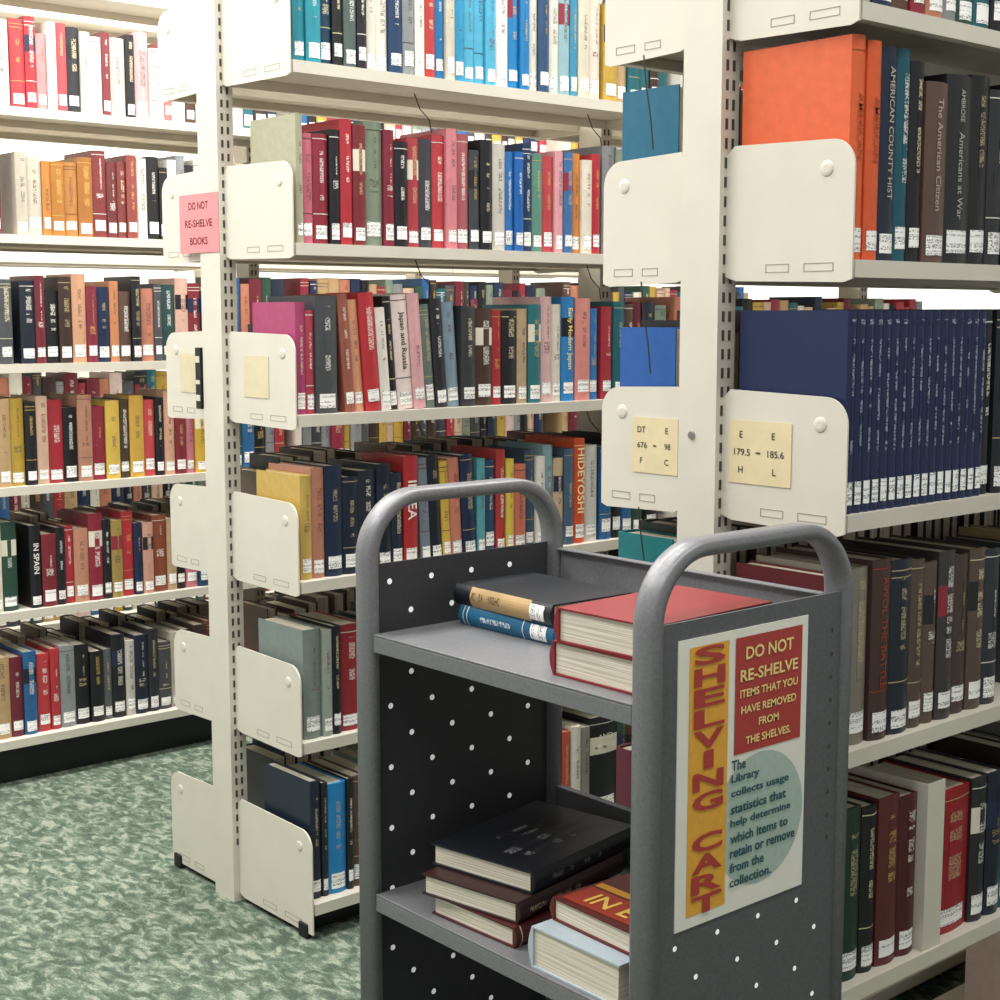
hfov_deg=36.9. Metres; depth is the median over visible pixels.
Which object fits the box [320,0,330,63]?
book
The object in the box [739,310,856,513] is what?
book
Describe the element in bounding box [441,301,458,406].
book
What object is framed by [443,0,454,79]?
book
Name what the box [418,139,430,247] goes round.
book
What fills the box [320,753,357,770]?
book
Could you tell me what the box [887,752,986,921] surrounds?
book
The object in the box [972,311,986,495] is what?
book
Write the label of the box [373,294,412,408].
book
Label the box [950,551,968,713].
book
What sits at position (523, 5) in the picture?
book
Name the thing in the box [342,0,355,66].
book
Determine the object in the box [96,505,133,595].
book
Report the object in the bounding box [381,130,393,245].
book
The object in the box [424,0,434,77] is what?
book
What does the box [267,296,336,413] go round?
book
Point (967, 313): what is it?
book
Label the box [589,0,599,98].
book
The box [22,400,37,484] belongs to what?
book
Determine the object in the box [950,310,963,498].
book
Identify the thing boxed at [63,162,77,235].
book
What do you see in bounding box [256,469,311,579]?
book
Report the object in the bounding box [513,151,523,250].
book
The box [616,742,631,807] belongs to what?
book
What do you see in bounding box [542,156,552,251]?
book
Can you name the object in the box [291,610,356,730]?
book
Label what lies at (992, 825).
book
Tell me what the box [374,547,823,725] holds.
shelf
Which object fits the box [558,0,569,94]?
book
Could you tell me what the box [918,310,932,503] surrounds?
book
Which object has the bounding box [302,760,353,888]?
book
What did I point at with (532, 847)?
book
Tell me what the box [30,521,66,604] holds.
book
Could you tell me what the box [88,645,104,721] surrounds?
book
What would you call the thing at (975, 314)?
book
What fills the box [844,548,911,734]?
book
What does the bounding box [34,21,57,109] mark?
book
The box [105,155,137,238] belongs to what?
book
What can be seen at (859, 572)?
book
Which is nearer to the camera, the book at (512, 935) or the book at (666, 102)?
the book at (512, 935)
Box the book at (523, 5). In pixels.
[518,0,528,89]
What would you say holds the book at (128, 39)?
on the bookshelf at (91, 743)
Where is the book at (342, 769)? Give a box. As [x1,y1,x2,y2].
[307,756,358,885]
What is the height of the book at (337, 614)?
0.200 m
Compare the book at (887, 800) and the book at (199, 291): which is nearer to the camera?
the book at (887, 800)
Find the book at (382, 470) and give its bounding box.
[329,458,390,563]
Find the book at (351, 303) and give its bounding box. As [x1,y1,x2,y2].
[347,299,363,411]
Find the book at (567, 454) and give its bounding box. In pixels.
[552,446,573,544]
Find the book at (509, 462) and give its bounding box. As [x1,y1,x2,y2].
[505,458,513,546]
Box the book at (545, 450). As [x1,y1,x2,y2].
[498,440,551,496]
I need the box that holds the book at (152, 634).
[121,619,159,710]
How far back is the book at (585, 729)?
3.37 m
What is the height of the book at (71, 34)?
0.212 m
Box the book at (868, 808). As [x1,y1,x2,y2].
[847,794,876,973]
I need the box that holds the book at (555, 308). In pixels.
[551,304,559,401]
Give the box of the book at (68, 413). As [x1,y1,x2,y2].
[62,406,77,481]
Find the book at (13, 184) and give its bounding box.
[0,151,27,234]
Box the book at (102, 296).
[96,287,110,361]
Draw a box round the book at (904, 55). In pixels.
[891,48,910,260]
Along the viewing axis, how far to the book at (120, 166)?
3.94 m
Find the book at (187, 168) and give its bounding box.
[184,165,192,172]
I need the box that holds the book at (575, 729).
[562,720,580,790]
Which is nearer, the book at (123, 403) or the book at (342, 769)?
the book at (342, 769)
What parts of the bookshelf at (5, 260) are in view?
shelf, shelf, shelf, upright post, shelf, shelf, upright post, shelf, shelf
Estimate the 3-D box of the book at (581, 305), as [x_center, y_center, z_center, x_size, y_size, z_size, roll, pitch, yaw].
[0.129,-0.337,3.344,0.044,0.222,0.172,-6,9,-40]
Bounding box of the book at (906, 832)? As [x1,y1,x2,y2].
[848,772,916,956]
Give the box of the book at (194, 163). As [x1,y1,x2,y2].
[184,160,197,170]
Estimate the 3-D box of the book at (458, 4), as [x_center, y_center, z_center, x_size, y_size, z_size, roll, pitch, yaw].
[-0.132,-0.958,3.038,0.026,0.238,0.165,-6,9,-40]
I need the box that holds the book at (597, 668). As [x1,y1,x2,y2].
[549,640,631,694]
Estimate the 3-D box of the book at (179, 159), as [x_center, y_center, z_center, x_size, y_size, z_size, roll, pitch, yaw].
[-0.912,-0.822,4.108,0.026,0.226,0.162,-6,9,-40]
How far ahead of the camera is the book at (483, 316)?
3.10 m
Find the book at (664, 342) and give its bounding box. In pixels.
[620,327,679,386]
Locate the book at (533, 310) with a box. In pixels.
[483,304,540,402]
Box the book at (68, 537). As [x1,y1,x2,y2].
[42,520,74,602]
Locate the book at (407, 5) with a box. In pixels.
[402,0,413,74]
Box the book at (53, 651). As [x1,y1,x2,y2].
[25,638,60,728]
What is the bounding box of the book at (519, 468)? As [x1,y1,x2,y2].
[514,463,525,545]
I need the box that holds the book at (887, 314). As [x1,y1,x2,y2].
[877,310,891,508]
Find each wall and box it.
[0,0,680,377]
[736,285,999,308]
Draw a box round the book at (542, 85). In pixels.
[536,0,548,92]
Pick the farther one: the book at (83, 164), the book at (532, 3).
the book at (83, 164)
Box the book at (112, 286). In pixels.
[85,281,119,361]
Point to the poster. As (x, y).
(741, 682)
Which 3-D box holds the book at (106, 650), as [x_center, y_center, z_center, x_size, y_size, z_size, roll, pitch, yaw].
[-1.099,0.487,4.078,0.023,0.192,0.154,-6,9,-40]
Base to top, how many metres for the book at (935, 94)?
0.235 m
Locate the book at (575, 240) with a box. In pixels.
[572,153,578,252]
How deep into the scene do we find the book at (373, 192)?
2.88 m
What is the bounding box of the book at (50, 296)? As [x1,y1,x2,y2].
[44,290,58,362]
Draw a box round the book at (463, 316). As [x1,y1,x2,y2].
[453,306,475,405]
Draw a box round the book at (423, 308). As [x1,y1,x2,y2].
[419,304,434,407]
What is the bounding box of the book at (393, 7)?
[386,0,401,72]
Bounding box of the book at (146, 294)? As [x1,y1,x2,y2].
[140,288,153,360]
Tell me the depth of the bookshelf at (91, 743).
4.03 m
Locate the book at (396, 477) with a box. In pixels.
[391,471,402,561]
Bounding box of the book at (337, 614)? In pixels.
[334,612,355,620]
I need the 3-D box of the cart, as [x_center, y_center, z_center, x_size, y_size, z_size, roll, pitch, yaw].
[0.115,0.483,1.914,0.401,0.973,0.539,-6,9,-40]
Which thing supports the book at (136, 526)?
on the bookshelf at (91, 743)
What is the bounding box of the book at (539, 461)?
[534,455,544,542]
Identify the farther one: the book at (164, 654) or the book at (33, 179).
the book at (164, 654)
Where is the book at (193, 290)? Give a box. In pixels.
[187,283,199,331]
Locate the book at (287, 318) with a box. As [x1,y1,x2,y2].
[252,302,305,414]
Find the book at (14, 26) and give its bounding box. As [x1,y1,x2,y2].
[6,18,25,106]
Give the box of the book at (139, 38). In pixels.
[112,31,148,118]
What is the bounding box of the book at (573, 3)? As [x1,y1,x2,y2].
[569,0,576,95]
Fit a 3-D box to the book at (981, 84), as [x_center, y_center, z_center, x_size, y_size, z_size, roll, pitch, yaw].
[0.604,-0.461,2.131,0.045,0.255,0.180,-6,9,-40]
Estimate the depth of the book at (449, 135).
3.00 m
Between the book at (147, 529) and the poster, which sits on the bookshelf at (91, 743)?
the book at (147, 529)
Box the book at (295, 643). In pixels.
[258,616,320,739]
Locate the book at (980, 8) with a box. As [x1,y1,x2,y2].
[971,0,988,28]
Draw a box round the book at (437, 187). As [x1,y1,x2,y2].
[412,135,443,247]
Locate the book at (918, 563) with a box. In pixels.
[843,547,924,727]
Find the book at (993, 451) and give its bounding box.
[986,309,999,492]
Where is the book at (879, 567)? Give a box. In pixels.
[776,544,891,740]
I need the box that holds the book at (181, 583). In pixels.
[151,510,185,588]
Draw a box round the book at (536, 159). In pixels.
[531,154,541,251]
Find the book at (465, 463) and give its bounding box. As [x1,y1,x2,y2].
[416,449,475,551]
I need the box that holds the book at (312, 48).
[304,0,320,62]
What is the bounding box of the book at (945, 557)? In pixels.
[843,536,955,719]
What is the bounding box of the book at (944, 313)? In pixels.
[934,310,948,500]
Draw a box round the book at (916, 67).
[904,60,923,261]
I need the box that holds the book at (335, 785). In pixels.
[290,761,345,893]
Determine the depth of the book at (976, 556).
2.17 m
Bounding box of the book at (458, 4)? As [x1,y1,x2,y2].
[454,0,463,80]
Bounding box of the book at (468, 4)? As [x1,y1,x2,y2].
[464,0,473,82]
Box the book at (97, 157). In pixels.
[64,150,106,236]
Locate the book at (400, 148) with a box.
[394,141,407,246]
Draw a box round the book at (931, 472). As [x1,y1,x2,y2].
[926,310,940,502]
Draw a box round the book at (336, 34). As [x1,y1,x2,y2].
[330,0,342,65]
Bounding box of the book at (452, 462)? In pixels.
[437,455,461,553]
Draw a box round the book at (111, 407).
[91,398,120,478]
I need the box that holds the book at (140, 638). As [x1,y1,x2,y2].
[107,625,148,713]
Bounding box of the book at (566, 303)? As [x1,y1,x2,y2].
[551,297,573,400]
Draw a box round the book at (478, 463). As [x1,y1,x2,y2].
[472,457,484,550]
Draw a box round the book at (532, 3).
[529,0,536,90]
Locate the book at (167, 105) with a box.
[147,42,171,120]
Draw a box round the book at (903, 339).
[894,310,908,506]
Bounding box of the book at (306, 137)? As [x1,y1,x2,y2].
[302,133,312,242]
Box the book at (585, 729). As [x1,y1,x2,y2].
[562,718,589,793]
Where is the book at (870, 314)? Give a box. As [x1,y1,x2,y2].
[860,310,874,511]
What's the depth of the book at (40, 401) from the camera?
3.85 m
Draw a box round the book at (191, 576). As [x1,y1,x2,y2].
[165,510,197,587]
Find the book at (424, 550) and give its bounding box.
[417,456,430,557]
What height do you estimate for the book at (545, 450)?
0.222 m
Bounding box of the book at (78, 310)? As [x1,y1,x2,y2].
[46,274,86,362]
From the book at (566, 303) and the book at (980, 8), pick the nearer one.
the book at (980, 8)
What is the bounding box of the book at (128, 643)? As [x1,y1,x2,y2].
[124,637,135,715]
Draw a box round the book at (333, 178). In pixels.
[308,129,339,243]
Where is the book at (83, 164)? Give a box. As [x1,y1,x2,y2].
[57,157,93,236]
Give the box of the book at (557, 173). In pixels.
[534,151,562,251]
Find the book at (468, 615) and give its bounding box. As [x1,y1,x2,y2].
[458,604,555,644]
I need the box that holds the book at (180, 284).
[148,278,187,331]
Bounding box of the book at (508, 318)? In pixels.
[501,311,515,403]
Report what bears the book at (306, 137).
on the bookshelf at (217, 56)
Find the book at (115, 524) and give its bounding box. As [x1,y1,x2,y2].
[101,515,123,597]
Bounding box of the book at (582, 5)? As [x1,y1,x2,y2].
[577,0,588,97]
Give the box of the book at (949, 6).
[942,0,955,20]
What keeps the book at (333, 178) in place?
on the bookshelf at (217, 56)
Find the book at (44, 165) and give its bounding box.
[40,161,51,234]
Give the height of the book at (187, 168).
0.202 m
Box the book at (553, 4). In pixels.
[549,0,557,93]
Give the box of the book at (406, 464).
[361,450,417,559]
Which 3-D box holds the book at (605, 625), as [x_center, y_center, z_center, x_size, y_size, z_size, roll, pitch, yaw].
[0.188,0.139,1.725,0.208,0.040,0.151,-6,10,-42]
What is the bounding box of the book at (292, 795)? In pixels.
[264,761,321,898]
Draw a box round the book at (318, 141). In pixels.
[310,133,327,243]
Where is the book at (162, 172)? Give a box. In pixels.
[158,167,166,239]
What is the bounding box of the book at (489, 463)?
[485,459,493,548]
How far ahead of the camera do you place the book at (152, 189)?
4.00 m
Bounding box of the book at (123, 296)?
[118,291,131,361]
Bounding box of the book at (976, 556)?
[875,534,985,709]
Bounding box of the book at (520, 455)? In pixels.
[481,445,533,543]
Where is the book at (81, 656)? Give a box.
[56,635,90,724]
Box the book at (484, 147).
[467,139,491,249]
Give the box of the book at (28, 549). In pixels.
[12,519,42,607]
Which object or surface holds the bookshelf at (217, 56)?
on the floor
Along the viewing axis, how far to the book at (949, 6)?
1.98 m
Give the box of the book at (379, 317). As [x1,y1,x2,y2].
[374,307,390,409]
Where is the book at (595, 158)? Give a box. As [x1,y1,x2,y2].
[579,154,599,253]
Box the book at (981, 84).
[965,75,989,263]
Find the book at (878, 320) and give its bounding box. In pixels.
[869,310,882,510]
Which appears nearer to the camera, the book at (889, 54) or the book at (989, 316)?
the book at (889, 54)
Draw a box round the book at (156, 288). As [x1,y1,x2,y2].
[140,284,162,360]
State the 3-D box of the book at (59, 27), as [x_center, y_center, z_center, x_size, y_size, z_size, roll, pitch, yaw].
[-1.159,-1.102,3.855,0.028,0.219,0.157,-6,9,-40]
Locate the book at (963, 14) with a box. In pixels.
[955,0,971,24]
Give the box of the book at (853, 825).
[842,801,860,981]
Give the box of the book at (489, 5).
[484,0,495,85]
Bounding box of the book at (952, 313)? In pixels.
[942,310,956,499]
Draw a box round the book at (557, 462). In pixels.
[552,457,562,525]
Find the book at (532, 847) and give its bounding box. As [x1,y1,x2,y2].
[432,800,630,893]
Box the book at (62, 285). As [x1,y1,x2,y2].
[43,277,72,362]
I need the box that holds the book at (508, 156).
[504,152,512,250]
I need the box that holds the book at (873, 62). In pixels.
[860,40,881,259]
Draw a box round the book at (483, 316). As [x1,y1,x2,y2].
[475,308,491,405]
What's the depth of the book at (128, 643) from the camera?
4.06 m
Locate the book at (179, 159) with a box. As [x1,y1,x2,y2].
[158,155,183,174]
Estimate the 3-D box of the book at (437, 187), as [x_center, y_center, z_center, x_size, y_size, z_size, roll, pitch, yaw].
[-0.171,-0.621,3.046,0.031,0.222,0.154,-6,9,-40]
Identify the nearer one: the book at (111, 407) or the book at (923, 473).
the book at (923, 473)
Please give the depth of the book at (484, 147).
3.06 m
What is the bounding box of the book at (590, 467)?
[584,444,596,541]
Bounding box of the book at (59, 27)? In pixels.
[55,23,67,110]
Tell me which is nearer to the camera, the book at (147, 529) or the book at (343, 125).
the book at (343, 125)
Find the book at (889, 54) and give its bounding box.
[876,46,897,260]
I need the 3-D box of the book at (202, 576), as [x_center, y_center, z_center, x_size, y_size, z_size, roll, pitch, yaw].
[-0.876,0.139,4.253,0.040,0.189,0.167,-6,9,-40]
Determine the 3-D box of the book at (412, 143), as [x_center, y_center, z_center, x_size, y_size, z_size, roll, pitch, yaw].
[-0.217,-0.610,3.002,0.029,0.212,0.151,-6,9,-40]
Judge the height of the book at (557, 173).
0.213 m
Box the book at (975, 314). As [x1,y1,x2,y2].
[965,311,978,496]
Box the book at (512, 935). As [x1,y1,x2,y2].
[432,878,609,948]
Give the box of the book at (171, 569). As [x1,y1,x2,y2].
[165,516,176,589]
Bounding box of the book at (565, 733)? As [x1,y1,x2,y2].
[562,728,569,786]
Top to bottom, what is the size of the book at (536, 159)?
0.203 m
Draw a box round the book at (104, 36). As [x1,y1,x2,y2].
[90,32,110,114]
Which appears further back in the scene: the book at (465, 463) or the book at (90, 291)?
the book at (90, 291)
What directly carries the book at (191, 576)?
on the bookshelf at (91, 743)
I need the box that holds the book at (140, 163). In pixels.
[136,158,147,238]
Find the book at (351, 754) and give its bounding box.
[333,746,357,762]
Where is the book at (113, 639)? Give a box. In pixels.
[85,624,125,717]
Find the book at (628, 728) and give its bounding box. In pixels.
[626,724,631,742]
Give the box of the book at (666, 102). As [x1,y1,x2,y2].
[622,84,682,160]
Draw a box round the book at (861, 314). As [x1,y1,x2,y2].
[851,310,865,512]
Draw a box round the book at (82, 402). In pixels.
[50,392,92,480]
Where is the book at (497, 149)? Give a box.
[492,143,503,249]
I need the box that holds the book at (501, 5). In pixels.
[496,0,506,86]
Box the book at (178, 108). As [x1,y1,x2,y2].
[172,102,184,121]
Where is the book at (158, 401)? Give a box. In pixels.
[143,396,164,474]
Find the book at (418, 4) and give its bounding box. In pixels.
[414,0,423,75]
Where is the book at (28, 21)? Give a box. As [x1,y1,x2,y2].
[16,16,36,107]
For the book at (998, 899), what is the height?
0.203 m
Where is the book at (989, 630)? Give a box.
[906,535,999,704]
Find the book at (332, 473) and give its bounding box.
[281,459,342,576]
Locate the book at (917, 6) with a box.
[907,0,923,13]
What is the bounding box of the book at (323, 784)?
[283,764,328,895]
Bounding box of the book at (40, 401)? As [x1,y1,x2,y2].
[10,394,49,483]
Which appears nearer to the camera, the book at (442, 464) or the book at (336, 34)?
the book at (336, 34)
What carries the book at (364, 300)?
on the bookshelf at (217, 56)
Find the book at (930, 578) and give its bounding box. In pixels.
[919,559,936,723]
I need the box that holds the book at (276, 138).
[250,113,303,242]
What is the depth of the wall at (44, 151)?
6.61 m
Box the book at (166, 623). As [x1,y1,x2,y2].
[153,620,191,631]
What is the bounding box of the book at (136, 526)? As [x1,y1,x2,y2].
[132,521,142,594]
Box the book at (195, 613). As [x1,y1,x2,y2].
[193,612,208,618]
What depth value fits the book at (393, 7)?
2.88 m
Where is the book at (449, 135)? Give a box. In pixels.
[400,128,456,248]
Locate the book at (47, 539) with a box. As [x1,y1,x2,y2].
[40,530,57,606]
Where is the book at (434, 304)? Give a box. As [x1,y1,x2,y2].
[418,298,446,407]
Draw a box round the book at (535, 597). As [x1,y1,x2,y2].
[453,572,631,625]
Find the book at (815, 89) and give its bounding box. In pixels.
[742,34,865,259]
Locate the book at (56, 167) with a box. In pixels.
[49,161,64,235]
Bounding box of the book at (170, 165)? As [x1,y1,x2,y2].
[158,160,175,176]
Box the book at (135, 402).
[103,393,144,476]
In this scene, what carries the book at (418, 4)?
on the bookshelf at (217, 56)
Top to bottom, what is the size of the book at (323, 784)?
0.228 m
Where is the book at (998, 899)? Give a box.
[997,849,999,907]
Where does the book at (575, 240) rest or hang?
on the bookshelf at (217, 56)
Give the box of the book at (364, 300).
[326,292,380,410]
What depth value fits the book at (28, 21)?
3.74 m
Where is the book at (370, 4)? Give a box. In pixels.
[366,0,374,69]
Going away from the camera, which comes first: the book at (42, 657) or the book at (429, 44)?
the book at (429, 44)
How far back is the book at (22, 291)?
3.80 m
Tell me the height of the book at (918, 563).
0.235 m
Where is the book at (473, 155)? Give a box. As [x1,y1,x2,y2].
[468,150,478,248]
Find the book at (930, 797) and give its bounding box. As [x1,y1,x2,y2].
[848,766,945,951]
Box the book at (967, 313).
[957,310,971,497]
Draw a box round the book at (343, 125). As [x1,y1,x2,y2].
[302,119,352,244]
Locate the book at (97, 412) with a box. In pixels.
[91,405,105,479]
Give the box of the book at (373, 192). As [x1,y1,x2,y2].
[351,121,381,245]
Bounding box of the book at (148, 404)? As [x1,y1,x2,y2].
[143,399,155,475]
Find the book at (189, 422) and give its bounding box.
[185,418,194,472]
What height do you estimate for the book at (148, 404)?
0.206 m
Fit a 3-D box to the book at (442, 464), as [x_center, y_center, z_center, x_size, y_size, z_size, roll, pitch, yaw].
[-0.166,0.015,3.140,0.032,0.206,0.173,-6,9,-40]
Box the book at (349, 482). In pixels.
[342,474,357,573]
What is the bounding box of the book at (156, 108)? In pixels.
[147,48,163,119]
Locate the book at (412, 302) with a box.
[379,293,425,408]
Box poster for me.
[674,615,807,933]
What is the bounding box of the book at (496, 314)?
[492,310,500,404]
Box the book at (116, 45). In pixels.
[109,37,125,116]
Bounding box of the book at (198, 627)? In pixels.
[168,616,205,635]
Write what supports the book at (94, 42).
on the bookshelf at (91, 743)
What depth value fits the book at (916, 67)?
1.96 m
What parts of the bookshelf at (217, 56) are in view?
upright post, shelf, shelf, kick plate, shelf, shelf, shelf, shelf, shelf, shelf, shelf, upright post, upright post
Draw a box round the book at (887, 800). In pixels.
[847,778,899,966]
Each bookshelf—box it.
[0,0,519,783]
[0,152,578,631]
[157,0,867,938]
[601,0,999,999]
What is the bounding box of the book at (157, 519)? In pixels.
[132,509,166,591]
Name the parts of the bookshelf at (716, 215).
shelf, upright post, shelf, shelf, shelf, shelf, shelf, shelf, shelf, shelf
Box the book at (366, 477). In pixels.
[342,465,374,535]
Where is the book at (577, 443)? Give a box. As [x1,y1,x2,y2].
[525,434,584,542]
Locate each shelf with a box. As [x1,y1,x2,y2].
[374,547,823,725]
[376,784,630,999]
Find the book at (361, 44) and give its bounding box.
[356,0,366,68]
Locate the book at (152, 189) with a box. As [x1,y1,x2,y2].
[140,156,159,238]
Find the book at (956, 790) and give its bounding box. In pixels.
[868,759,968,934]
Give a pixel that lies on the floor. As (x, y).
(95, 904)
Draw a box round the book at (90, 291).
[85,286,97,361]
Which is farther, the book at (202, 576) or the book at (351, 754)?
the book at (202, 576)
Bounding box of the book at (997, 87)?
[990,85,999,264]
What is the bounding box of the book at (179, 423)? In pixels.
[174,418,186,473]
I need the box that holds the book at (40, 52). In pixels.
[35,33,47,108]
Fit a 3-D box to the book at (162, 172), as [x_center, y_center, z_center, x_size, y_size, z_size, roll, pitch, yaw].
[-0.948,-0.800,4.072,0.023,0.190,0.151,-6,9,-40]
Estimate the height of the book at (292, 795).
0.235 m
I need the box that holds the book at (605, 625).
[554,585,771,658]
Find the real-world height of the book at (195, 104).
0.219 m
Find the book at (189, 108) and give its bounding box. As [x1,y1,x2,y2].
[185,103,194,122]
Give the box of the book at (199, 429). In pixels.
[193,419,205,471]
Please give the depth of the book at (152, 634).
4.10 m
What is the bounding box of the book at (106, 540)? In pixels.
[101,517,111,598]
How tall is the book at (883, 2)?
0.240 m
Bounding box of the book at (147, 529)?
[132,518,153,593]
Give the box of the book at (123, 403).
[93,397,129,477]
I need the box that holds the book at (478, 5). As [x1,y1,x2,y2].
[473,0,483,83]
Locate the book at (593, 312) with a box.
[589,309,596,399]
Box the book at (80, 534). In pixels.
[62,522,89,601]
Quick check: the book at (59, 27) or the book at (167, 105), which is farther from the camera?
the book at (167, 105)
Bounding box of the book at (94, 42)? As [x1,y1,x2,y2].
[89,36,102,114]
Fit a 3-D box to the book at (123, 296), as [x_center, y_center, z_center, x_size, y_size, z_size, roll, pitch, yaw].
[-1.048,-0.468,4.042,0.034,0.185,0.172,-6,9,-40]
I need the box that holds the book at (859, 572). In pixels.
[756,552,867,745]
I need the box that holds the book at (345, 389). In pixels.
[294,293,354,411]
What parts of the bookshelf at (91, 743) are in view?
shelf, shelf, shelf, shelf, shelf, shelf, shelf, kick plate, shelf, shelf, shelf, upright post, upright post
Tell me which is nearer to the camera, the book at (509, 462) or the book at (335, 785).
the book at (335, 785)
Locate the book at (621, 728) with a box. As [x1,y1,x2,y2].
[617,722,625,745]
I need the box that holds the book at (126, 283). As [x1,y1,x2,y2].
[104,276,141,360]
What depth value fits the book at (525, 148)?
3.14 m
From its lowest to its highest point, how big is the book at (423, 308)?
0.208 m
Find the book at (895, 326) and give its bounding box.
[886,310,899,507]
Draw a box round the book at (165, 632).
[148,622,177,706]
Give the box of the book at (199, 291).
[199,291,201,330]
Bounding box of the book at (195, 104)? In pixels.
[195,104,196,122]
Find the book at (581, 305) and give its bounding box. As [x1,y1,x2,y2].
[574,298,589,400]
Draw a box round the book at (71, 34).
[65,27,80,111]
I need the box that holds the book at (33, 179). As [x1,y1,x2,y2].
[26,157,42,234]
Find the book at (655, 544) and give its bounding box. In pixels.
[618,529,676,562]
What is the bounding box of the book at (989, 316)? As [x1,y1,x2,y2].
[879,309,992,493]
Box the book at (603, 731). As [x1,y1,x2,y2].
[562,706,616,802]
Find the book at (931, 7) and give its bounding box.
[924,0,942,17]
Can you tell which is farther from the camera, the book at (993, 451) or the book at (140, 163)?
the book at (140, 163)
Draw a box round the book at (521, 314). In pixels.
[492,309,526,402]
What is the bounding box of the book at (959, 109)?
[924,73,972,263]
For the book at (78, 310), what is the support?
on the bookshelf at (91, 743)
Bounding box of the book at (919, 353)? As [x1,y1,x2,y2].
[910,310,924,504]
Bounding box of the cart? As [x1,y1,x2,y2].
[355,478,852,999]
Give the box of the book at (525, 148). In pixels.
[504,143,531,250]
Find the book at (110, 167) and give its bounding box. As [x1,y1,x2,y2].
[105,162,117,237]
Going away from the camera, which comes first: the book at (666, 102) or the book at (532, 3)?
the book at (666, 102)
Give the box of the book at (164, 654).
[158,637,171,708]
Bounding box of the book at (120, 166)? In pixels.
[113,162,126,237]
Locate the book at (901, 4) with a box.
[891,0,907,9]
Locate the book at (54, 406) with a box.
[47,398,63,482]
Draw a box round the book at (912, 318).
[902,310,916,505]
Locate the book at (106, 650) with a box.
[83,639,112,718]
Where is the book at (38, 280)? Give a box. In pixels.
[9,275,46,362]
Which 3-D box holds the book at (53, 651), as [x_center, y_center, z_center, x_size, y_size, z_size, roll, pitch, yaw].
[-1.211,0.487,3.981,0.025,0.214,0.159,-6,9,-40]
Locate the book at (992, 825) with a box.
[904,747,999,915]
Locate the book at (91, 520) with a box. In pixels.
[61,507,103,599]
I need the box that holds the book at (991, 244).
[983,89,999,264]
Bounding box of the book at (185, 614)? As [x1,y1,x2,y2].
[177,611,209,636]
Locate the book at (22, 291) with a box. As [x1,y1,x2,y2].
[10,280,35,363]
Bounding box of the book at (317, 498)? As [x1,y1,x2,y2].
[268,462,324,577]
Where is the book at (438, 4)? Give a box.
[434,0,443,78]
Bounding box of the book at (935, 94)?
[918,81,947,262]
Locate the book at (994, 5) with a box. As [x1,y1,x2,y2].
[988,0,999,30]
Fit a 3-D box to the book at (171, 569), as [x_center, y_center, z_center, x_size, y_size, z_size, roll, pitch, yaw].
[-0.954,0.141,4.189,0.028,0.199,0.166,-6,9,-40]
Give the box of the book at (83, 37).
[78,31,91,113]
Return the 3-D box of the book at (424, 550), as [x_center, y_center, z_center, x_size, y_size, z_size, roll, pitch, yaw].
[-0.208,0.014,3.105,0.036,0.216,0.174,-6,9,-40]
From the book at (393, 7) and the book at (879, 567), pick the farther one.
the book at (393, 7)
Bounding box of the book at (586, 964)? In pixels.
[528,919,628,999]
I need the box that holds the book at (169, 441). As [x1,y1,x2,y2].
[137,388,174,474]
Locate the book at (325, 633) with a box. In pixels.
[288,618,332,736]
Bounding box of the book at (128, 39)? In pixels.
[115,34,135,117]
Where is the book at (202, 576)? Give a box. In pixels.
[197,571,207,585]
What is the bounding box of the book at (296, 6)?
[290,0,304,60]
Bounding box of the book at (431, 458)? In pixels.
[381,449,441,556]
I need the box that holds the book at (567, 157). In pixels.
[562,152,572,252]
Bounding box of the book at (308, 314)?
[304,310,314,413]
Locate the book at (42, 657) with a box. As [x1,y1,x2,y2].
[23,643,51,731]
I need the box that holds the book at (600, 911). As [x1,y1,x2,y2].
[550,872,629,955]
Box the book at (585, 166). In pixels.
[579,160,591,253]
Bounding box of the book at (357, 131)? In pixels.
[351,125,365,244]
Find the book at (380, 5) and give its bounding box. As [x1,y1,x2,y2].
[375,0,386,70]
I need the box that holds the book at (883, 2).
[870,0,890,6]
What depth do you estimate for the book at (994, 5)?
2.05 m
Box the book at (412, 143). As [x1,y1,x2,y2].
[393,138,418,246]
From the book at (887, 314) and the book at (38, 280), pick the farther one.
the book at (38, 280)
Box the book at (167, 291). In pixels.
[161,285,174,360]
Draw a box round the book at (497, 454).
[450,444,504,547]
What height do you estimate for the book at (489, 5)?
0.212 m
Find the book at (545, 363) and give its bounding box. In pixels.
[493,297,550,401]
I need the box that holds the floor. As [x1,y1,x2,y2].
[0,735,965,999]
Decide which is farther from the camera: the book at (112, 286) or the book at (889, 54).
the book at (112, 286)
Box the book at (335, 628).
[289,614,341,733]
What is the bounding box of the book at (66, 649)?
[34,635,75,727]
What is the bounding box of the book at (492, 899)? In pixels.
[422,852,624,923]
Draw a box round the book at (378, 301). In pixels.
[373,296,397,409]
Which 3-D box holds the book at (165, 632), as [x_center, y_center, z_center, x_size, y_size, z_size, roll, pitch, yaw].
[-0.950,0.460,4.218,0.034,0.210,0.175,-6,9,-40]
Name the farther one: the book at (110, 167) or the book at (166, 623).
the book at (166, 623)
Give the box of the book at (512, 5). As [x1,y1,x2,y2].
[507,0,517,87]
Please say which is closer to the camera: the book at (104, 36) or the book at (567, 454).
the book at (567, 454)
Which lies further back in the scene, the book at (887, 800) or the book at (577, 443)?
the book at (577, 443)
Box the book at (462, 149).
[457,134,467,248]
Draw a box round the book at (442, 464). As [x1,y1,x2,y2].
[438,460,450,554]
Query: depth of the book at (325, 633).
2.91 m
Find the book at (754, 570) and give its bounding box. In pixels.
[736,560,823,591]
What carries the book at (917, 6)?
on the bookshelf at (716, 215)
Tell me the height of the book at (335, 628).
0.215 m

